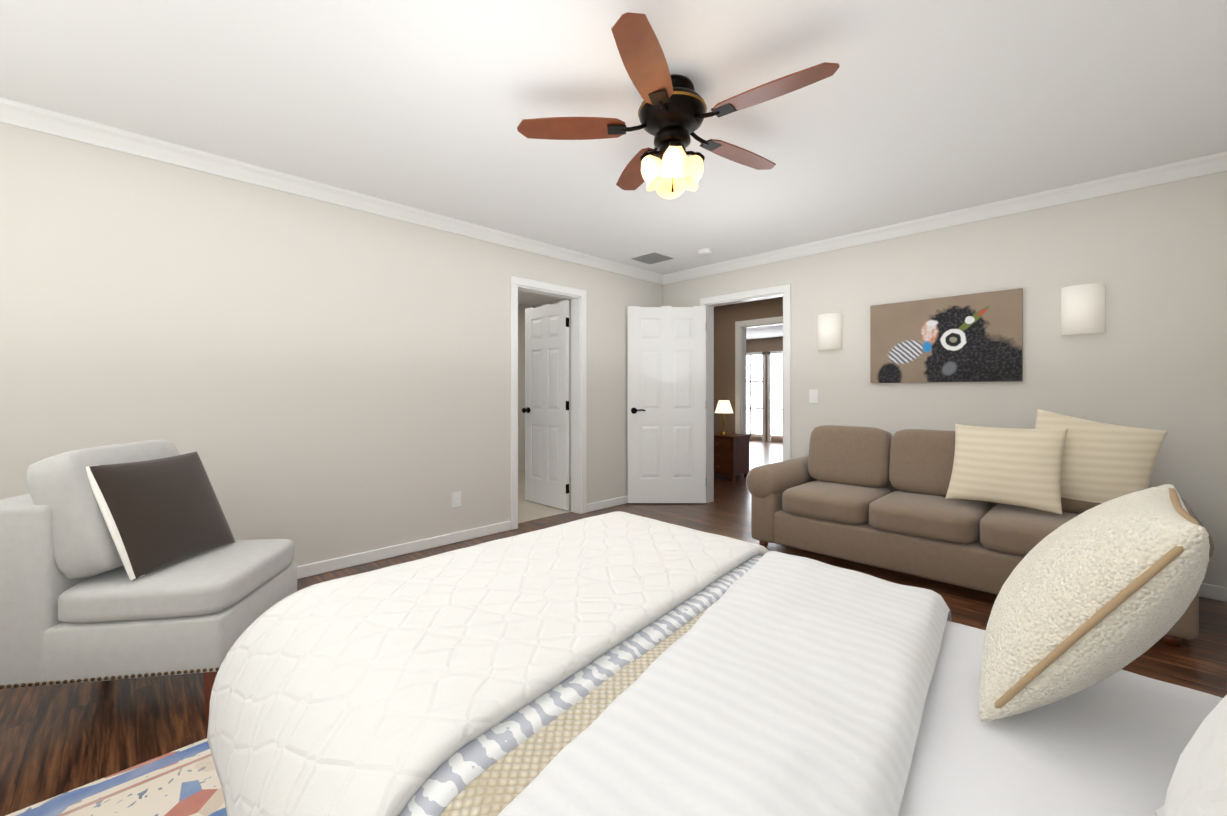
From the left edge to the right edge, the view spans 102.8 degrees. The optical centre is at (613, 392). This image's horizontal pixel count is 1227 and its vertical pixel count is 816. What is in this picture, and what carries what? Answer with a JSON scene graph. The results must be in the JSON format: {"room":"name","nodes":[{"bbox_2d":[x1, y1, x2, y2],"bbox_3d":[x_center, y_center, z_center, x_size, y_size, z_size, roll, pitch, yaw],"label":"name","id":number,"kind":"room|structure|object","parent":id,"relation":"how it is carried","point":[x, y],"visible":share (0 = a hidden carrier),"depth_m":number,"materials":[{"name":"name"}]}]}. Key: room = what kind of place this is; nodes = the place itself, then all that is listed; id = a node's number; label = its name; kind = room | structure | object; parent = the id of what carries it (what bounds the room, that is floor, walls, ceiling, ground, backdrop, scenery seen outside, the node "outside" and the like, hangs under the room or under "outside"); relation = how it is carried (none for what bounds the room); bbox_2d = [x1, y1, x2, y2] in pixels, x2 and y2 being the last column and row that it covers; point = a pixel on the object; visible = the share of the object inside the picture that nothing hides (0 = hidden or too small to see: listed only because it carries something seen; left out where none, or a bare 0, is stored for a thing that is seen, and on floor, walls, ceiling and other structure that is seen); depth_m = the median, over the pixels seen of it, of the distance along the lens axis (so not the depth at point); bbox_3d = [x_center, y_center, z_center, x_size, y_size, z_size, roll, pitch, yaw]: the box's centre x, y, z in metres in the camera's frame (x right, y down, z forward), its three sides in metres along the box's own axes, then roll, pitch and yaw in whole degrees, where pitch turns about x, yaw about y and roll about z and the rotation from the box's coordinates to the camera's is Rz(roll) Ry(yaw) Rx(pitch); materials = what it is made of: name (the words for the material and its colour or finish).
{"room":"bedroom","nodes":[
{"label":"bedroom","id":0,"kind":"room"},
{"bbox_2d":[0,122,662,565],"bbox_3d":[-1.442,-0.080,3.589,5.510,2.440,0.120,0,0,-45],"label":"wall","id":1,"kind":"structure","parent":0,"point":[314,380],"depth_m":2.94,"materials":[{"name":"white paint"}]},
{"bbox_2d":[0,97,663,284],"bbox_3d":[-1.331,-1.258,3.562,5.390,0.085,0.075,0,0,-45],"label":"crown molding","id":2,"kind":"structure","parent":1,"relation":"attached to","point":[27,116],"depth_m":2.85,"materials":[{"name":"white wood"}]},
{"bbox_2d":[297,521,510,578],"bbox_3d":[-2.048,1.101,2.890,3.365,0.078,0.014,0,0,-45],"label":"baseboard","id":3,"kind":"structure","parent":1,"relation":"attached to","point":[325,566],"depth_m":3.41,"materials":[{"name":"white wood"}]},
{"bbox_2d":[452,491,460,507],"bbox_3d":[-1.197,0.812,3.743,0.075,0.115,0.009,0,0,-45],"label":"electrical outlet plate","id":4,"kind":"object","parent":1,"relation":"attached to","point":[456,499],"visible":1,"depth_m":3.74,"materials":[{"name":"white plastic"}]},
{"bbox_2d":[510,276,585,529],"bbox_3d":[-0.558,0.083,4.374,0.840,2.115,0.018,0,0,-45],"label":"door frame","id":5,"kind":"structure","parent":1,"relation":"attached to","point":[515,282],"depth_m":4.11,"materials":[{"name":"white wood"}]},
{"bbox_2d":[586,495,627,512],"bbox_3d":[0.146,1.101,5.079,1.155,0.078,0.014,0,0,-45],"label":"baseboard","id":6,"kind":"structure","parent":1,"relation":"attached to","point":[599,505],"depth_m":4.85,"materials":[{"name":"white wood"}]},
{"bbox_2d":[518,304,529,470],"bbox_3d":[-2.365,-0.080,6.228,3.090,2.440,0.100,0,0,-45],"label":"wall","id":7,"kind":"structure","parent":0,"point":[521,385],"depth_m":7.17,"materials":[{"name":"white paint"}]},
{"bbox_2d":[0,440,1226,815],"bbox_3d":[0.926,1.190,6.121,12.800,0.100,9.500,0,0,-45],"label":"floor","id":8,"kind":"structure","parent":0,"point":[58,740],"depth_m":1.87,"materials":[{"name":"brown wood"}]},
{"bbox_2d":[6,738,226,815],"bbox_3d":[-0.017,1.135,1.261,3.300,0.010,2.350,0,0,-45],"label":"rug","id":9,"kind":"object","parent":8,"relation":"on","point":[183,781],"depth_m":1.38,"materials":[{"name":"fabric"}]},
{"bbox_2d":[207,484,1226,815],"bbox_3d":[0.298,0.585,0.985,1.720,1.086,2.095,0,0,-45],"label":"bed","id":10,"kind":"object","parent":9,"relation":"on","point":[617,664],"visible":1,"depth_m":0.88,"materials":[{"name":"white fabric"}]},
{"bbox_2d":[0,439,296,726],"bbox_3d":[-1.739,0.665,1.860,0.771,0.950,0.566,0,0,-9],"label":"chair","id":11,"kind":"object","parent":8,"relation":"on","point":[131,560],"visible":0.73,"depth_m":1.63,"materials":[{"name":"fabric"}]},
{"bbox_2d":[26,439,179,578],"bbox_3d":[-1.837,0.409,1.849,0.460,0.439,0.534,0,0,-45],"label":"cushion","id":12,"kind":"object","parent":11,"relation":"on","point":[91,510],"depth_m":1.66,"materials":[{"name":"fabric"}]},
{"bbox_2d":[86,451,234,579],"bbox_3d":[-1.689,0.438,1.857,0.430,0.384,0.414,0,0,-45],"label":"pillow","id":13,"kind":"object","parent":11,"relation":"on","point":[151,515],"depth_m":1.76,"materials":[{"name":"brown fabric"}]},
{"bbox_2d":[518,470,570,522],"bbox_3d":[-1.514,1.138,5.374,3.089,0.004,2.510,0,0,-45],"label":"bathroom tile floor","id":14,"kind":"structure","parent":8,"relation":"on","point":[528,510],"depth_m":4.82,"materials":[{"name":"beige tile"}]},
{"bbox_2d":[518,285,580,513],"bbox_3d":[-0.606,0.115,4.422,0.712,2.051,0.124,0,0,-45],"label":"lining","id":15,"kind":"object","parent":8,"relation":"on","point":[575,404],"depth_m":4.65,"materials":[{"name":"white wood"}]},
{"bbox_2d":[522,300,568,510],"bbox_3d":[-0.678,0.118,4.954,0.193,2.020,0.695,0,0,-45],"label":"bathroom door","id":16,"kind":"structure","parent":15,"relation":"attached to","point":[545,410],"depth_m":4.92,"materials":[{"name":"white wood"}]},
{"bbox_2d":[714,400,749,480],"bbox_3d":[1.385,0.620,6.762,0.444,1.040,0.870,0,0,-45],"label":"dresser","id":17,"kind":"object","parent":8,"relation":"on","point":[731,455],"visible":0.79,"depth_m":6.46,"materials":[{"name":"brown wood"}]},
{"bbox_2d":[715,400,732,434],"bbox_3d":[1.500,0.329,6.650,0.260,0.459,0.260,0,0,-45],"label":"table lamp","id":18,"kind":"object","parent":17,"relation":"on","point":[723,406],"depth_m":6.59,"materials":[{"name":"white fabric"}]},
{"bbox_2d":[706,292,783,502],"bbox_3d":[1.303,0.110,4.823,0.124,2.061,0.852,0,0,-45],"label":"lining","id":19,"kind":"object","parent":8,"relation":"on","point":[709,307],"depth_m":5.12,"materials":[{"name":"white wood"}]},
{"bbox_2d":[628,306,705,502],"bbox_3d":[0.549,0.118,5.045,0.602,2.020,0.591,0,0,-45],"label":"hall door","id":20,"kind":"structure","parent":19,"relation":"attached to","point":[666,404],"depth_m":5.02,"materials":[{"name":"white wood"}]},
{"bbox_2d":[746,408,1213,646],"bbox_3d":[2.102,0.616,3.211,0.935,1.048,2.244,0,0,-45],"label":"sofa","id":21,"kind":"object","parent":8,"relation":"on","point":[984,509],"visible":0.79,"depth_m":2.92,"materials":[{"name":"brown fabric"}]},
{"bbox_2d":[0,0,1226,339],"bbox_3d":[0.926,-1.350,6.121,12.800,0.100,9.500,0,0,-45],"label":"ceiling","id":22,"kind":"structure","parent":0,"point":[908,110],"depth_m":2.16,"materials":[{"name":"white paint"}]},
{"bbox_2d":[627,250,676,264],"bbox_3d":[0.366,-1.294,4.700,0.320,0.012,0.360,0,0,-45],"label":"ceiling vent","id":23,"kind":"object","parent":22,"relation":"in","point":[651,257],"visible":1,"depth_m":4.67,"materials":[{"name":"grey metal"}]},
{"bbox_2d":[517,12,839,198],"bbox_3d":[0.293,-1.074,2.079,1.248,0.452,1.242,0,0,-45],"label":"ceiling fan","id":24,"kind":"object","parent":22,"relation":"hanging from","point":[672,113],"visible":1,"depth_m":2.00,"materials":[{"name":"brown wood"}]},
{"bbox_2d":[698,248,711,255],"bbox_3d":[0.836,-1.282,4.470,0.132,0.035,0.132,0,0,-45],"label":"smoke detector","id":25,"kind":"object","parent":22,"relation":"attached to","point":[705,252],"visible":1,"depth_m":4.43,"materials":[{"name":"white plastic"}]},
{"bbox_2d":[714,297,782,432],"bbox_3d":[1.642,-0.080,7.046,0.120,2.440,4.600,0,0,-45],"label":"wall","id":26,"kind":"structure","parent":0,"point":[726,317],"depth_m":6.97,"materials":[{"name":"brown paint"}]},
{"bbox_2d":[746,337,782,441],"bbox_3d":[4.016,-0.080,11.321,0.120,2.440,6.500,0,0,-45],"label":"wall","id":27,"kind":"structure","parent":0,"point":[766,345],"depth_m":11.62,"materials":[{"name":"brown"}]},
{"bbox_2d":[746,351,782,441],"bbox_3d":[3.624,0.080,11.601,0.039,2.120,1.590,0,0,-45],"label":"window","id":28,"kind":"structure","parent":27,"relation":"in","point":[755,393],"depth_m":11.63,"materials":[{"name":"white"}]},
{"bbox_2d":[530,171,1226,586],"bbox_3d":[1.148,-0.080,4.979,0.120,2.440,6.830,0,0,-45],"label":"wall","id":29,"kind":"structure","parent":0,"point":[1154,261],"depth_m":3.14,"materials":[{"name":"white paint"}]},
{"bbox_2d":[700,284,790,460],"bbox_3d":[1.255,0.077,4.774,0.018,2.125,0.980,0,0,-45],"label":"door frame","id":30,"kind":"structure","parent":29,"relation":"attached to","point":[786,289],"depth_m":4.61,"materials":[{"name":"white wood"}]},
{"bbox_2d":[809,390,817,402],"bbox_3d":[1.747,0.030,4.284,0.012,0.120,0.080,0,0,-45],"label":"switch plate","id":31,"kind":"object","parent":29,"relation":"attached to","point":[813,396],"visible":1,"depth_m":4.28,"materials":[{"name":"white plastic"}]},
{"bbox_2d":[817,313,841,349],"bbox_3d":[1.819,-0.520,4.159,0.086,0.300,0.200,0,0,-45],"label":"sconce","id":32,"kind":"object","parent":29,"relation":"attached to","point":[829,331],"visible":0.98,"depth_m":4.11,"materials":[{"name":"white glass"}]},
{"bbox_2d":[664,151,1226,283],"bbox_3d":[1.964,-1.258,4.021,0.075,0.085,3.900,0,0,-45],"label":"crown molding","id":33,"kind":"structure","parent":29,"relation":"attached to","point":[1213,163],"depth_m":3.37,"materials":[{"name":"white wood"}]},
{"bbox_2d":[870,288,1022,382],"bbox_3d":[2.404,-0.390,3.612,0.030,0.620,0.940,0,0,-45],"label":"framed picture","id":34,"kind":"object","parent":29,"relation":"attached to","point":[977,337],"visible":0.95,"depth_m":3.55},
{"bbox_2d":[1061,283,1104,335],"bbox_3d":[2.921,-0.520,3.054,0.086,0.300,0.200,0,0,-45],"label":"sconce","id":35,"kind":"object","parent":29,"relation":"attached to","point":[1082,308],"visible":1,"depth_m":3.02,"materials":[{"name":"white glass"}]},
{"bbox_2d":[1199,583,1226,601],"bbox_3d":[2.503,1.101,3.524,0.014,0.078,2.555,0,0,-45],"label":"baseboard","id":36,"kind":"structure","parent":29,"relation":"attached to","point":[1214,592],"depth_m":2.70,"materials":[{"name":"white wood"}]}
]}

